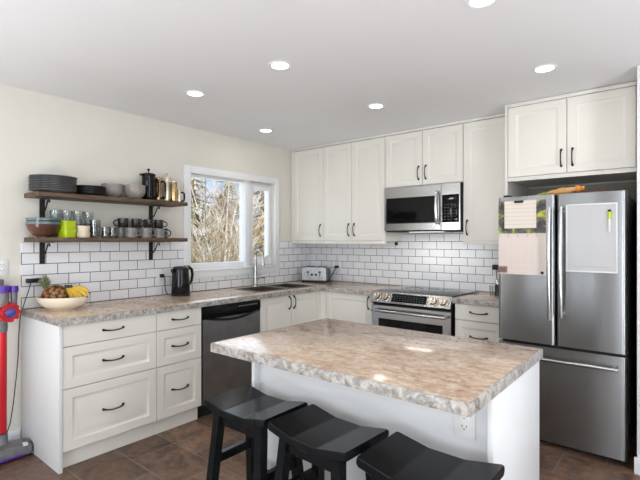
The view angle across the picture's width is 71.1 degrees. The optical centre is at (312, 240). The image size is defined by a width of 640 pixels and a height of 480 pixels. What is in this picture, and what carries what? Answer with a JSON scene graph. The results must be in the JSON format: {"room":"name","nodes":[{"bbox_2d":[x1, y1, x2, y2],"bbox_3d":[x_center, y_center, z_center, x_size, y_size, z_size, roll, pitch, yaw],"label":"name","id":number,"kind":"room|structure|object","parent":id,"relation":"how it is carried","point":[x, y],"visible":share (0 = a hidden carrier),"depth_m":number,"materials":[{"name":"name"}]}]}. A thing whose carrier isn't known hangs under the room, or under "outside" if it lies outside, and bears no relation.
{"room":"kitchen","nodes":[
{"label":"kitchen","id":0,"kind":"room"},
{"bbox_2d":[0,84,290,437],"bbox_3d":[-3.057,0.174,1.879,0.150,2.415,9.650,0,0,40],"label":"wall","id":1,"kind":"structure","parent":0,"point":[40,133],"depth_m":3.40,"materials":[{"name":"paint"}]},
{"bbox_2d":[0,259,7,276],"bbox_3d":[-2.056,0.182,2.958,0.009,0.116,0.072,0,0,40],"label":"wall outlet","id":2,"kind":"object","parent":1,"relation":"attached to","point":[3,262],"visible":1,"depth_m":2.96,"materials":[{"name":"white plastic"}]},
{"bbox_2d":[0,263,4,272],"bbox_3d":[-2.054,0.182,2.957,0.003,0.066,0.034,0,0,40],"label":"receptacle","id":3,"kind":"object","parent":2,"relation":"attached to","point":[2,265],"depth_m":2.96,"materials":[{"name":"white"}]},
{"bbox_2d":[8,428,19,441],"bbox_3d":[-4.032,1.327,0.577,0.014,0.110,6.400,0,0,40],"label":"baseboard","id":4,"kind":"structure","parent":1,"relation":"attached to","point":[14,434],"depth_m":3.01,"materials":[{"name":"white paint"}]},
{"bbox_2d":[7,278,41,431],"bbox_3d":[-1.961,0.772,3.037,0.039,1.021,0.218,0,0,40],"label":"power adapter","id":5,"kind":"object","parent":1,"relation":"attached to","point":[32,280],"visible":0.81,"depth_m":3.01,"materials":[{"name":"black plastic"}]},
{"bbox_2d":[24,237,187,263],"bbox_3d":[-1.516,0.073,3.420,0.249,0.185,1.140,0,0,40],"label":"wall shelf","id":6,"kind":"object","parent":1,"relation":"attached to","point":[42,240],"visible":1,"depth_m":3.17,"materials":[{"name":"brown wood"}]},
{"bbox_2d":[25,221,60,236],"bbox_3d":[-1.821,-0.072,3.030,0.210,0.105,0.210,0,0,40],"label":"bowl","id":7,"kind":"object","parent":6,"relation":"on","point":[36,228],"visible":0.85,"depth_m":2.96,"materials":[{"name":"red ceramic"}]},
{"bbox_2d":[25,218,60,221],"bbox_3d":[-1.821,-0.100,3.030,0.210,0.100,0.210,0,0,40],"label":"bowl","id":8,"kind":"object","parent":7,"relation":"on","point":[26,219],"visible":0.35,"depth_m":2.95,"materials":[{"name":"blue ceramic"}]},
{"bbox_2d":[57,229,76,237],"bbox_3d":[-1.710,-0.049,3.109,0.098,0.058,0.098,0,0,22],"label":"food container","id":9,"kind":"object","parent":6,"relation":"on","point":[63,233],"visible":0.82,"depth_m":3.07,"materials":[{"name":"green plastic"}]},
{"bbox_2d":[60,220,76,228],"bbox_3d":[-1.710,-0.107,3.109,0.098,0.058,0.098,0,0,22],"label":"food container","id":10,"kind":"object","parent":9,"relation":"on","point":[65,224],"visible":0.7,"depth_m":3.07,"materials":[{"name":"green plastic"}]},
{"bbox_2d":[76,232,89,237],"bbox_3d":[-1.638,-0.041,3.187,0.096,0.042,0.096,0,0,40],"label":"ramekin","id":11,"kind":"object","parent":6,"relation":"on","point":[78,234],"visible":0.9,"depth_m":3.15,"materials":[{"name":"beige ceramic"}]},
{"bbox_2d":[76,226,89,231],"bbox_3d":[-1.638,-0.083,3.187,0.096,0.042,0.096,0,0,40],"label":"ramekin","id":12,"kind":"object","parent":11,"relation":"on","point":[79,228],"visible":0.95,"depth_m":3.15,"materials":[{"name":"beige ceramic"}]},
{"bbox_2d":[110,228,124,237],"bbox_3d":[-1.507,-0.059,3.482,0.084,0.078,0.108,0,0,29],"label":"mug","id":13,"kind":"object","parent":6,"relation":"on","point":[119,232],"visible":0.89,"depth_m":3.46,"materials":[{"name":"grey ceramic"}]},
{"bbox_2d":[113,218,128,227],"bbox_3d":[-1.490,-0.136,3.480,0.105,0.072,0.080,0,0,-10],"label":"mug","id":14,"kind":"object","parent":13,"relation":"on","point":[122,222],"visible":1,"depth_m":3.45,"materials":[{"name":"black ceramic"}]},
{"bbox_2d":[125,228,140,237],"bbox_3d":[-1.403,-0.059,3.479,0.111,0.078,0.088,0,0,0],"label":"mug","id":15,"kind":"object","parent":6,"relation":"on","point":[129,232],"visible":1,"depth_m":3.45,"materials":[{"name":"grey ceramic"}]},
{"bbox_2d":[140,228,155,237],"bbox_3d":[-1.322,-0.059,3.577,0.111,0.080,0.088,0,0,0],"label":"mug","id":16,"kind":"object","parent":6,"relation":"on","point":[145,232],"visible":0.99,"depth_m":3.54,"materials":[{"name":"grey ceramic"}]},
{"bbox_2d":[131,219,145,227],"bbox_3d":[-1.397,-0.136,3.571,0.080,0.072,0.105,0,0,40],"label":"mug","id":17,"kind":"object","parent":16,"relation":"on","point":[135,223],"visible":1,"depth_m":3.53,"materials":[{"name":"black ceramic"}]},
{"bbox_2d":[142,219,153,227],"bbox_3d":[-1.348,-0.135,3.641,0.102,0.070,0.076,0,0,-41],"label":"mug","id":18,"kind":"object","parent":16,"relation":"on","point":[149,222],"visible":0.88,"depth_m":3.62,"materials":[{"name":"black ceramic"}]},
{"bbox_2d":[153,229,168,237],"bbox_3d":[-1.253,-0.058,3.675,0.111,0.076,0.088,0,0,0],"label":"mug","id":19,"kind":"object","parent":6,"relation":"on","point":[159,232],"visible":0.91,"depth_m":3.64,"materials":[{"name":"grey ceramic"}]},
{"bbox_2d":[154,220,167,227],"bbox_3d":[-1.274,-0.135,3.730,0.076,0.070,0.102,0,0,30],"label":"mug","id":20,"kind":"object","parent":19,"relation":"on","point":[157,223],"visible":1,"depth_m":3.69,"materials":[{"name":"black ceramic"}]},
{"bbox_2d":[24,191,187,218],"bbox_3d":[-1.516,-0.228,3.420,0.249,0.185,1.140,0,0,40],"label":"wall shelf","id":21,"kind":"object","parent":1,"relation":"attached to","point":[42,196],"visible":1,"depth_m":3.25,"materials":[{"name":"brown wood"}]},
{"bbox_2d":[28,188,76,192],"bbox_3d":[-1.778,-0.331,3.066,0.290,0.020,0.290,0,0,40],"label":"dinner plate","id":22,"kind":"object","parent":21,"relation":"on","point":[31,189],"visible":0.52,"depth_m":2.97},
{"bbox_2d":[28,186,76,190],"bbox_3d":[-1.777,-0.342,3.064,0.290,0.020,0.290,0,0,40],"label":"dinner plate","id":23,"kind":"object","parent":22,"relation":"on","point":[35,186],"visible":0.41,"depth_m":2.96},
{"bbox_2d":[28,185,76,188],"bbox_3d":[-1.778,-0.353,3.066,0.290,0.020,0.290,0,0,40],"label":"dinner plate","id":24,"kind":"object","parent":23,"relation":"on","point":[29,185],"visible":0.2,"depth_m":2.96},
{"bbox_2d":[28,183,76,187],"bbox_3d":[-1.779,-0.365,3.067,0.290,0.020,0.290,0,0,40],"label":"dinner plate","id":25,"kind":"object","parent":24,"relation":"on","point":[30,183],"visible":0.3,"depth_m":2.95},
{"bbox_2d":[28,181,76,185],"bbox_3d":[-1.777,-0.377,3.067,0.290,0.020,0.290,0,0,40],"label":"dinner plate","id":26,"kind":"object","parent":25,"relation":"on","point":[32,181],"visible":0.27,"depth_m":2.95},
{"bbox_2d":[28,179,76,183],"bbox_3d":[-1.780,-0.388,3.066,0.290,0.020,0.290,0,0,40],"label":"dinner plate","id":27,"kind":"object","parent":26,"relation":"on","point":[34,179],"visible":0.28,"depth_m":2.96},
{"bbox_2d":[28,178,76,182],"bbox_3d":[-1.778,-0.400,3.068,0.290,0.020,0.290,0,0,40],"label":"dinner plate","id":28,"kind":"object","parent":27,"relation":"on","point":[29,178],"visible":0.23,"depth_m":2.96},
{"bbox_2d":[28,176,76,180],"bbox_3d":[-1.779,-0.411,3.063,0.290,0.020,0.290,0,0,40],"label":"dinner plate","id":29,"kind":"object","parent":28,"relation":"on","point":[29,176],"visible":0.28,"depth_m":2.95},
{"bbox_2d":[29,174,77,179],"bbox_3d":[-1.775,-0.422,3.067,0.290,0.020,0.290,0,0,40],"label":"dinner plate","id":30,"kind":"object","parent":29,"relation":"on","point":[32,174],"visible":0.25,"depth_m":2.95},
{"bbox_2d":[75,191,105,195],"bbox_3d":[-1.625,-0.333,3.272,0.216,0.025,0.216,0,0,40],"label":"plate","id":31,"kind":"object","parent":21,"relation":"on","point":[81,192],"visible":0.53,"depth_m":3.20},
{"bbox_2d":[76,189,105,192],"bbox_3d":[-1.631,-0.348,3.270,0.216,0.025,0.216,0,0,40],"label":"plate","id":32,"kind":"object","parent":31,"relation":"on","point":[78,190],"visible":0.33,"depth_m":3.19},
{"bbox_2d":[77,187,105,190],"bbox_3d":[-1.629,-0.364,3.268,0.216,0.025,0.216,0,0,40],"label":"plate","id":33,"kind":"object","parent":32,"relation":"on","point":[91,188],"visible":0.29,"depth_m":3.19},
{"bbox_2d":[77,185,105,188],"bbox_3d":[-1.629,-0.380,3.271,0.216,0.025,0.216,0,0,40],"label":"plate","id":34,"kind":"object","parent":33,"relation":"on","point":[94,186],"visible":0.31,"depth_m":3.19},
{"bbox_2d":[104,187,123,196],"bbox_3d":[-1.541,-0.360,3.447,0.160,0.080,0.160,0,0,40],"label":"bowl","id":35,"kind":"object","parent":21,"relation":"on","point":[110,191],"visible":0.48,"depth_m":3.39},
{"bbox_2d":[101,183,123,187],"bbox_3d":[-1.541,-0.391,3.447,0.160,0.080,0.160,0,0,40],"label":"bowl","id":36,"kind":"object","parent":35,"relation":"on","point":[102,184],"visible":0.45,"depth_m":3.38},
{"bbox_2d":[124,188,145,198],"bbox_3d":[-1.397,-0.360,3.512,0.160,0.080,0.160,0,0,40],"label":"bowl","id":37,"kind":"object","parent":21,"relation":"on","point":[137,193],"visible":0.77,"depth_m":3.46,"materials":[{"name":"ceramic"}]},
{"bbox_2d":[124,184,145,188],"bbox_3d":[-1.397,-0.391,3.512,0.160,0.080,0.160,0,0,40],"label":"bowl","id":38,"kind":"object","parent":37,"relation":"on","point":[125,185],"visible":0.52,"depth_m":3.44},
{"bbox_2d":[139,169,158,199],"bbox_3d":[-1.329,-0.452,3.640,0.150,0.263,0.108,0,0,-18],"label":"press","id":39,"kind":"object","parent":21,"relation":"on","point":[148,179],"visible":0.83,"depth_m":3.60,"materials":[{"name":"black"}]},
{"bbox_2d":[155,177,165,199],"bbox_3d":[-1.273,-0.424,3.730,0.110,0.207,0.067,0,0,10],"label":"coffee pot","id":40,"kind":"object","parent":21,"relation":"on","point":[160,197],"visible":0.62,"depth_m":3.72,"materials":[{"name":"gold metal"}]},
{"bbox_2d":[162,173,170,200],"bbox_3d":[-1.253,-0.447,3.808,0.075,0.253,0.118,0,0,-40],"label":"press","id":41,"kind":"object","parent":21,"relation":"on","point":[166,179],"visible":0.77,"depth_m":3.76,"materials":[{"name":"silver metal"}]},
{"bbox_2d":[170,180,177,201],"bbox_3d":[-1.197,-0.414,3.799,0.108,0.187,0.064,0,0,30],"label":"coffee pot","id":42,"kind":"object","parent":21,"relation":"on","point":[173,183],"visible":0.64,"depth_m":3.76,"materials":[{"name":"gold metal"}]},
{"bbox_2d":[178,189,184,201],"bbox_3d":[-1.133,-0.382,3.850,0.037,0.122,0.081,0,0,40],"label":"creamer","id":43,"kind":"object","parent":21,"relation":"on","point":[179,190],"visible":0.7,"depth_m":3.82,"materials":[{"name":"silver metal"}]},
{"bbox_2d":[157,270,163,283],"bbox_3d":[-1.308,0.317,3.845,0.009,0.116,0.072,0,0,40],"label":"wall outlet","id":44,"kind":"object","parent":1,"relation":"attached to","point":[159,280],"visible":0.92,"depth_m":3.84,"materials":[{"name":"white plastic"}]},
{"bbox_2d":[21,241,311,309],"bbox_3d":[-0.996,0.246,4.235,0.008,0.471,3.092,0,0,40],"label":"backsplash","id":45,"kind":"structure","parent":1,"relation":"attached to","point":[108,270],"depth_m":3.57,"materials":[{"name":"white tile"}]},
{"bbox_2d":[183,164,278,278],"bbox_3d":[-0.812,-0.166,4.533,0.150,1.035,1.228,0,0,40],"label":"window","id":46,"kind":"structure","parent":1,"relation":"in","point":[245,265],"depth_m":4.63,"materials":[{"name":"white paint"}]},
{"bbox_2d":[191,179,236,262],"bbox_3d":[-0.967,-0.188,4.427,0.004,0.820,0.618,0,0,40],"label":"window pane","id":47,"kind":"object","parent":46,"relation":"attached to","point":[205,179],"depth_m":4.34,"materials":[{"name":"clear"}]},
{"bbox_2d":[0,0,639,149],"bbox_3d":[-0.663,-1.108,-0.208,6.600,0.150,9.900,0,0,40],"label":"ceiling","id":48,"kind":"structure","parent":0,"point":[429,62],"depth_m":2.50,"materials":[{"name":"paint"}]},
{"bbox_2d":[185,90,204,96],"bbox_3d":[-0.829,-1.030,3.148,0.140,0.006,0.140,0,0,40],"label":"recessed light","id":49,"kind":"object","parent":48,"relation":"in","point":[193,93],"visible":1,"depth_m":3.14,"materials":[{"name":"white paint"}]},
{"bbox_2d":[268,61,291,70],"bbox_3d":[-0.195,-1.030,2.644,0.140,0.006,0.140,0,0,40],"label":"recessed light","id":50,"kind":"object","parent":48,"relation":"in","point":[275,65],"visible":1,"depth_m":2.64,"materials":[{"name":"white paint"}]},
{"bbox_2d":[367,103,384,108],"bbox_3d":[0.484,-1.030,3.441,0.140,0.006,0.140,0,0,40],"label":"recessed light","id":51,"kind":"object","parent":48,"relation":"in","point":[374,105],"visible":1,"depth_m":3.44,"materials":[{"name":"white paint"}]},
{"bbox_2d":[465,0,497,8],"bbox_3d":[0.726,-1.030,1.923,0.140,0.006,0.140,0,0,40],"label":"recessed light","id":52,"kind":"object","parent":48,"relation":"in","point":[473,4],"visible":1,"depth_m":1.95,"materials":[{"name":"white paint"}]},
{"bbox_2d":[532,64,557,72],"bbox_3d":[1.393,-1.030,2.690,0.140,0.006,0.140,0,0,40],"label":"recessed light","id":53,"kind":"object","parent":48,"relation":"in","point":[545,68],"visible":1,"depth_m":2.68,"materials":[{"name":"white paint"}]},
{"bbox_2d":[0,412,639,479],"bbox_3d":[-0.663,1.442,-0.208,6.600,0.120,9.900,0,0,40],"label":"floor","id":54,"kind":"structure","parent":0,"point":[181,452],"depth_m":2.79,"materials":[{"name":"tile"}]},
{"bbox_2d":[0,285,32,462],"bbox_3d":[-1.958,0.830,2.818,0.170,1.092,0.308,0,0,40],"label":"stick vacuum","id":55,"kind":"object","parent":54,"relation":"on","point":[9,311],"visible":1,"depth_m":2.83,"materials":[{"name":"red"}]},
{"bbox_2d":[22,314,155,473],"bbox_3d":[-1.525,0.946,3.080,0.647,0.872,0.640,0,0,40],"label":"base cabinet","id":56,"kind":"object","parent":54,"relation":"on","point":[89,389],"visible":0.98,"depth_m":2.86,"materials":[{"name":"white paint"}]},
{"bbox_2d":[21,280,399,326],"bbox_3d":[-0.519,0.488,3.830,1.241,0.040,3.085,0,0,40],"label":"countertop","id":57,"kind":"structure","parent":56,"relation":"on","point":[89,312],"depth_m":3.43,"materials":[{"name":"beige stone"}]},
{"bbox_2d":[38,274,68,298],"bbox_3d":[-1.768,0.338,3.055,0.191,0.225,0.146,0,0,0],"label":"pineapple","id":58,"kind":"object","parent":57,"relation":"on","point":[54,291],"visible":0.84,"depth_m":3.02,"materials":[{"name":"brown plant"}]},
{"bbox_2d":[36,294,88,310],"bbox_3d":[-1.703,0.423,3.055,0.330,0.088,0.271,0,0,0],"label":"fruit bowl","id":59,"kind":"object","parent":57,"relation":"on","point":[58,304],"visible":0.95,"depth_m":2.96,"materials":[{"name":"beige"}]},
{"bbox_2d":[69,285,87,297],"bbox_3d":[-1.593,0.345,3.042,0.137,0.086,0.036,0,0,0],"label":"banana","id":60,"kind":"object","parent":59,"relation":"in","point":[80,291],"visible":1,"depth_m":3.03,"materials":[{"name":"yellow food"}]},
{"bbox_2d":[72,286,89,293],"bbox_3d":[-1.586,0.331,3.048,0.148,0.059,0.034,0,0,7],"label":"banana","id":61,"kind":"object","parent":59,"relation":"in","point":[83,288],"visible":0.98,"depth_m":3.04,"materials":[{"name":"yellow food"}]},
{"bbox_2d":[170,265,193,296],"bbox_3d":[-1.125,0.342,3.826,0.164,0.251,0.203,0,0,1],"label":"electric kettle","id":62,"kind":"object","parent":57,"relation":"on","point":[180,284],"visible":1,"depth_m":3.75,"materials":[{"name":"black plastic"}]},
{"bbox_2d":[253,249,264,285],"bbox_3d":[-0.523,0.277,4.597,0.159,0.382,0.145,0,0,40],"label":"faucet","id":63,"kind":"object","parent":57,"relation":"on","point":[255,278],"visible":1,"depth_m":4.58,"materials":[{"name":"silver metal"}]},
{"bbox_2d":[237,283,312,291],"bbox_3d":[-0.378,0.559,4.477,0.372,0.188,0.752,0,0,40],"label":"sink","id":64,"kind":"object","parent":57,"relation":"in","point":[284,285],"visible":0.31,"depth_m":4.52,"materials":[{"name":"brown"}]},
{"bbox_2d":[301,266,330,282],"bbox_3d":[0.034,0.383,5.102,0.290,0.169,0.242,0,0,14],"label":"toaster","id":65,"kind":"object","parent":57,"relation":"on","point":[309,273],"visible":1,"depth_m":5.00,"materials":[{"name":"silver plastic"}]},
{"bbox_2d":[153,307,200,434],"bbox_3d":[-1.199,0.946,3.473,0.647,0.872,0.377,0,0,40],"label":"base cabinet","id":66,"kind":"object","parent":54,"relation":"on","point":[178,333],"visible":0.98,"depth_m":3.28,"materials":[{"name":"white paint"}]},
{"bbox_2d":[197,299,260,417],"bbox_3d":[-0.881,0.947,3.853,0.633,0.870,0.600,0,0,40],"label":"dishwasher","id":67,"kind":"object","parent":54,"relation":"on","point":[220,373],"visible":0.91,"depth_m":3.59,"materials":[{"name":"black metal"}]},
{"bbox_2d":[204,384,307,479],"bbox_3d":[-0.250,1.036,1.943,0.382,0.689,0.330,0,0,40],"label":"bar stool","id":68,"kind":"object","parent":54,"relation":"on","point":[245,409],"visible":0.93,"depth_m":1.93,"materials":[{"name":"black wood"}]},
{"bbox_2d":[260,291,319,331],"bbox_3d":[-0.416,0.946,4.414,0.647,0.872,0.837,0,0,40],"label":"base cabinet","id":69,"kind":"object","parent":54,"relation":"on","point":[289,310],"visible":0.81,"depth_m":4.18,"materials":[{"name":"white paint"}]},
{"bbox_2d":[267,404,388,479],"bbox_3d":[0.053,1.036,1.678,0.382,0.689,0.330,0,0,43],"label":"bar stool","id":70,"kind":"object","parent":54,"relation":"on","point":[310,433],"visible":0.98,"depth_m":1.65,"materials":[{"name":"black wood"}]},
{"bbox_2d":[320,291,373,324],"bbox_3d":[0.496,0.946,4.569,0.619,0.872,0.647,0,0,40],"label":"base cabinet","id":71,"kind":"object","parent":54,"relation":"on","point":[333,305],"visible":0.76,"depth_m":4.34,"materials":[{"name":"white paint"}]},
{"bbox_2d":[252,362,538,479],"bbox_3d":[0.336,0.945,2.069,1.162,0.872,0.600,0,0,40],"label":"kitchen island","id":72,"kind":"object","parent":54,"relation":"on","point":[507,427],"visible":0.21,"depth_m":1.75,"materials":[{"name":"white paint"}]},
{"bbox_2d":[211,318,542,416],"bbox_3d":[0.264,0.488,1.993,1.196,0.040,0.857,0,0,40],"label":"island countertop","id":73,"kind":"structure","parent":72,"relation":"on","point":[452,374],"depth_m":1.79,"materials":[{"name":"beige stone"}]},
{"bbox_2d":[454,414,475,439],"bbox_3d":[0.528,0.630,1.562,0.075,0.116,0.009,0,0,40],"label":"wall outlet","id":74,"kind":"object","parent":72,"relation":"attached to","point":[465,427],"visible":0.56,"depth_m":1.56,"materials":[{"name":"white plastic"}]},
{"bbox_2d":[459,415,468,431],"bbox_3d":[0.527,0.630,1.560,0.034,0.066,0.003,0,0,40],"label":"receptacle","id":75,"kind":"object","parent":74,"relation":"attached to","point":[463,421],"depth_m":1.56,"materials":[{"name":"white"}]},
{"bbox_2d":[370,285,478,335],"bbox_3d":[1.014,0.920,4.099,0.758,0.922,0.707,0,0,40],"label":"range","id":76,"kind":"object","parent":54,"relation":"on","point":[416,308],"visible":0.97,"depth_m":3.88,"materials":[{"name":"silver metal"}]},
{"bbox_2d":[377,285,478,296],"bbox_3d":[1.044,0.463,4.135,0.758,0.006,0.613,0,0,40],"label":"cooktop","id":77,"kind":"object","parent":76,"relation":"in","point":[405,290],"depth_m":4.03,"materials":[{"name":"black glass"}]},
{"bbox_2d":[356,432,504,479],"bbox_3d":[0.365,1.036,1.408,0.382,0.689,0.330,0,0,41],"label":"bar stool","id":78,"kind":"object","parent":54,"relation":"on","point":[398,456],"visible":1,"depth_m":1.42,"materials":[{"name":"black wood"}]},
{"bbox_2d":[455,303,502,341],"bbox_3d":[1.487,0.946,3.745,0.383,0.872,0.647,0,0,40],"label":"base cabinet","id":79,"kind":"object","parent":54,"relation":"on","point":[478,322],"visible":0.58,"depth_m":3.53,"materials":[{"name":"white paint"}]},
{"bbox_2d":[452,291,498,306],"bbox_3d":[1.486,0.488,3.754,0.401,0.040,0.640,0,0,40],"label":"countertop","id":80,"kind":"structure","parent":79,"relation":"on","point":[480,298],"depth_m":3.60,"materials":[{"name":"beige stone"}]},
{"bbox_2d":[494,279,498,295],"bbox_3d":[1.575,0.399,3.823,0.052,0.138,0.052,0,0,40],"label":"pepper mill","id":81,"kind":"object","parent":80,"relation":"on","point":[497,280],"visible":0.78,"depth_m":3.81,"materials":[{"name":"silver"}]},
{"bbox_2d":[499,188,636,462],"bbox_3d":[1.847,0.532,3.233,0.752,1.700,0.898,0,0,40],"label":"refrigerator","id":82,"kind":"object","parent":54,"relation":"on","point":[584,324],"visible":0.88,"depth_m":2.88,"materials":[{"name":"grey"}]},
{"bbox_2d":[498,266,506,272],"bbox_3d":[1.336,0.203,3.155,0.062,0.045,0.004,0,0,40],"label":"magnet","id":83,"kind":"object","parent":82,"relation":"attached to","point":[503,269],"visible":1,"depth_m":3.15},
{"bbox_2d":[499,199,545,275],"bbox_3d":[1.433,-0.019,3.079,0.305,0.508,0.004,0,0,40],"label":"calendar","id":84,"kind":"object","parent":82,"relation":"attached to","point":[523,252],"visible":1,"depth_m":3.06,"materials":[{"name":"white paper"}]},
{"bbox_2d":[504,200,535,228],"bbox_3d":[1.425,-0.178,3.083,0.205,0.190,0.002,0,0,40],"label":"paper note","id":85,"kind":"object","parent":84,"relation":"attached to","point":[516,215],"visible":1,"depth_m":3.08,"materials":[{"name":"paper"}]},
{"bbox_2d":[548,185,584,194],"bbox_3d":[1.733,-0.340,3.068,0.216,0.065,0.050,0,0,30],"label":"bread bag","id":86,"kind":"object","parent":82,"relation":"on","point":[578,188],"visible":0.9,"depth_m":3.05,"materials":[{"name":"plastic"}]},
{"bbox_2d":[566,202,617,273],"bbox_3d":[1.746,-0.015,2.814,0.279,0.434,0.011,0,0,40],"label":"whiteboard","id":87,"kind":"object","parent":82,"relation":"attached to","point":[590,247],"visible":1,"depth_m":2.81,"materials":[{"name":"white"}]},
{"bbox_2d":[607,209,610,232],"bbox_3d":[1.816,-0.119,2.743,0.021,0.142,0.021,0,0,40],"label":"marker","id":88,"kind":"object","parent":87,"relation":"attached to","point":[609,210],"visible":1,"depth_m":2.74,"materials":[{"name":"white plastic"}]},
{"bbox_2d":[474,180,636,292],"bbox_3d":[1.291,0.174,4.442,3.262,2.415,0.150,0,0,40],"label":"wall","id":89,"kind":"structure","parent":0,"point":[628,180],"depth_m":3.60,"materials":[{"name":"paint"}]},
{"bbox_2d":[291,147,322,243],"bbox_3d":[0.038,-0.485,5.108,0.464,1.042,0.408,0,0,40],"label":"upper cabinet","id":90,"kind":"object","parent":89,"relation":"attached to","point":[306,165],"visible":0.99,"depth_m":4.97,"materials":[{"name":"white paint"}]},
{"bbox_2d":[323,137,403,243],"bbox_3d":[0.512,-0.485,4.714,0.763,1.042,0.408,0,0,40],"label":"upper cabinet","id":91,"kind":"object","parent":89,"relation":"attached to","point":[353,172],"visible":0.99,"depth_m":4.56,"materials":[{"name":"white paint"}]},
{"bbox_2d":[369,241,397,246],"bbox_3d":[0.747,0.036,4.763,0.335,0.055,0.035,0,0,40],"label":"power strip","id":92,"kind":"object","parent":89,"relation":"attached to","point":[388,243],"visible":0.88,"depth_m":4.70,"materials":[{"name":"white plastic"}]},
{"bbox_2d":[291,113,504,151],"bbox_3d":[0.795,-1.020,4.499,2.409,0.021,0.378,0,0,40],"label":"trim","id":93,"kind":"structure","parent":89,"relation":"attached to","point":[502,114],"depth_m":4.19,"materials":[{"name":"white paint"}]},
{"bbox_2d":[312,232,498,291],"bbox_3d":[0.922,0.122,4.646,2.417,0.720,0.008,0,0,40],"label":"backsplash","id":94,"kind":"structure","parent":89,"relation":"attached to","point":[427,259],"depth_m":4.52,"materials":[{"name":"white tile"}]},
{"bbox_2d":[385,124,462,187],"bbox_3d":[1.103,-0.755,4.224,0.766,0.502,0.408,0,0,40],"label":"upper cabinet","id":95,"kind":"object","parent":89,"relation":"attached to","point":[430,156],"visible":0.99,"depth_m":4.07,"materials":[{"name":"white paint"}]},
{"bbox_2d":[384,182,462,232],"bbox_3d":[1.086,-0.288,4.203,0.760,0.423,0.459,0,0,40],"label":"microwave","id":96,"kind":"object","parent":95,"relation":"attached to","point":[435,207],"visible":0.98,"depth_m":4.05,"materials":[{"name":"silver metal"}]},
{"bbox_2d":[463,117,504,244],"bbox_3d":[1.556,-0.485,3.848,0.406,1.042,0.408,0,0,40],"label":"upper cabinet","id":97,"kind":"object","parent":89,"relation":"attached to","point":[483,140],"visible":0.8,"depth_m":3.74,"materials":[{"name":"white paint"}]},
{"bbox_2d":[505,81,636,201],"bbox_3d":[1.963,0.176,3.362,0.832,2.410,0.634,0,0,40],"label":"upper cabinet","id":98,"kind":"object","parent":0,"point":[587,136],"visible":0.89,"depth_m":3.16,"materials":[{"name":"white paint"}]},
{"bbox_2d":[637,65,639,457],"bbox_3d":[3.386,0.174,2.116,2.942,2.415,1.050,0,0,40],"label":"wall","id":99,"kind":"structure","parent":0,"point":[638,67],"depth_m":2.65,"materials":[{"name":"white paint"}]},
{"bbox_2d":[634,457,639,474],"bbox_3d":[3.041,1.332,1.711,2.956,0.100,0.014,0,0,40],"label":"baseboard","id":100,"kind":"structure","parent":99,"relation":"attached to","point":[636,459],"depth_m":2.64,"materials":[{"name":"white paint"}]},
{"label":"outside","id":101,"kind":"structure","parent":0,"visible":0},
{"bbox_3d":[-15.540,-0.219,31.332,56.000,4.992,80.000,0,0,40],"label":"ground","id":102,"kind":"structure","parent":101,"visible":0},
{"bbox_2d":[191,178,222,255],"bbox_3d":[-5.134,-1.185,18.960,3.699,5.602,2.916,0,0,40],"label":"bare tree","id":103,"kind":"object","parent":102,"relation":"on","point":[193,180],"visible":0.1,"depth_m":18.77,"materials":[{"name":"brown plant"}]},
{"bbox_2d":[193,226,222,260],"bbox_3d":[-3.273,0.813,13.965,2.276,2.504,2.443,0,0,8],"label":"pine tree","id":104,"kind":"object","parent":102,"relation":"on","point":[207,226],"visible":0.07,"depth_m":13.68,"materials":[{"name":"brown plant"}]},
{"bbox_2d":[191,204,238,262],"bbox_3d":[-2.469,0.682,9.769,2.562,3.104,4.138,0,0,12],"label":"bare tree","id":105,"kind":"object","parent":102,"relation":"on","point":[194,212],"visible":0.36,"depth_m":9.88,"materials":[{"name":"beige plant"}]},
{"bbox_2d":[194,183,235,240],"bbox_3d":[-5.136,-0.524,20.171,2.104,4.191,4.097,0,0,36],"label":"bare tree","id":106,"kind":"object","parent":102,"relation":"on","point":[197,183],"visible":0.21,"depth_m":19.91,"materials":[{"name":"beige plant"}]},
{"bbox_2d":[196,191,235,260],"bbox_3d":[-3.259,-0.018,16.982,2.178,3.753,2.385,0,0,-10],"label":"bare tree","id":107,"kind":"object","parent":102,"relation":"on","point":[214,191],"visible":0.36,"depth_m":16.70,"materials":[{"name":"plant"}]},
{"bbox_2d":[211,181,238,260],"bbox_3d":[-3.928,-1.185,20.096,2.688,5.602,2.930,0,0,40],"label":"bare tree","id":108,"kind":"object","parent":102,"relation":"on","point":[230,189],"visible":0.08,"depth_m":20.16,"materials":[{"name":"brown plant"}]},
{"bbox_2d":[191,177,263,262],"bbox_3d":[-2.463,-0.142,11.602,2.752,4.755,4.262,0,0,27],"label":"bare tree","id":109,"kind":"object","parent":102,"relation":"on","point":[228,183],"visible":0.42,"depth_m":11.67,"materials":[{"name":"plant"}]},
{"bbox_2d":[191,225,263,262],"bbox_3d":[-6.592,0.532,20.543,13.438,3.517,26.506,0,0,-5],"label":"dry brush","id":110,"kind":"object","parent":102,"relation":"on","point":[233,251],"visible":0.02,"depth_m":12.24,"materials":[{"name":"beige plant"}]},
{"bbox_2d":[206,183,258,247],"bbox_3d":[-3.032,-0.832,19.168,3.765,5.088,2.671,0,0,-10],"label":"bare tree","id":111,"kind":"object","parent":102,"relation":"on","point":[232,206],"visible":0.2,"depth_m":19.19,"materials":[{"name":"beige plant"}]},
{"bbox_2d":[214,190,263,254],"bbox_3d":[-2.234,-0.455,16.917,3.349,4.808,2.644,0,0,-12],"label":"bare tree","id":112,"kind":"object","parent":102,"relation":"on","point":[253,190],"visible":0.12,"depth_m":16.82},
{"bbox_2d":[221,196,262,260],"bbox_3d":[-2.315,0.181,14.475,2.310,3.808,2.546,0,0,40],"label":"bare tree","id":113,"kind":"object","parent":102,"relation":"on","point":[254,234],"visible":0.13,"depth_m":14.59,"materials":[{"name":"beige plant"}]},
{"bbox_2d":[237,191,263,256],"bbox_3d":[-2.109,-0.747,18.576,2.860,5.202,3.174,0,0,40],"label":"bare tree","id":114,"kind":"object","parent":102,"relation":"on","point":[256,193],"visible":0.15,"depth_m":18.32,"materials":[{"name":"brown plant"}]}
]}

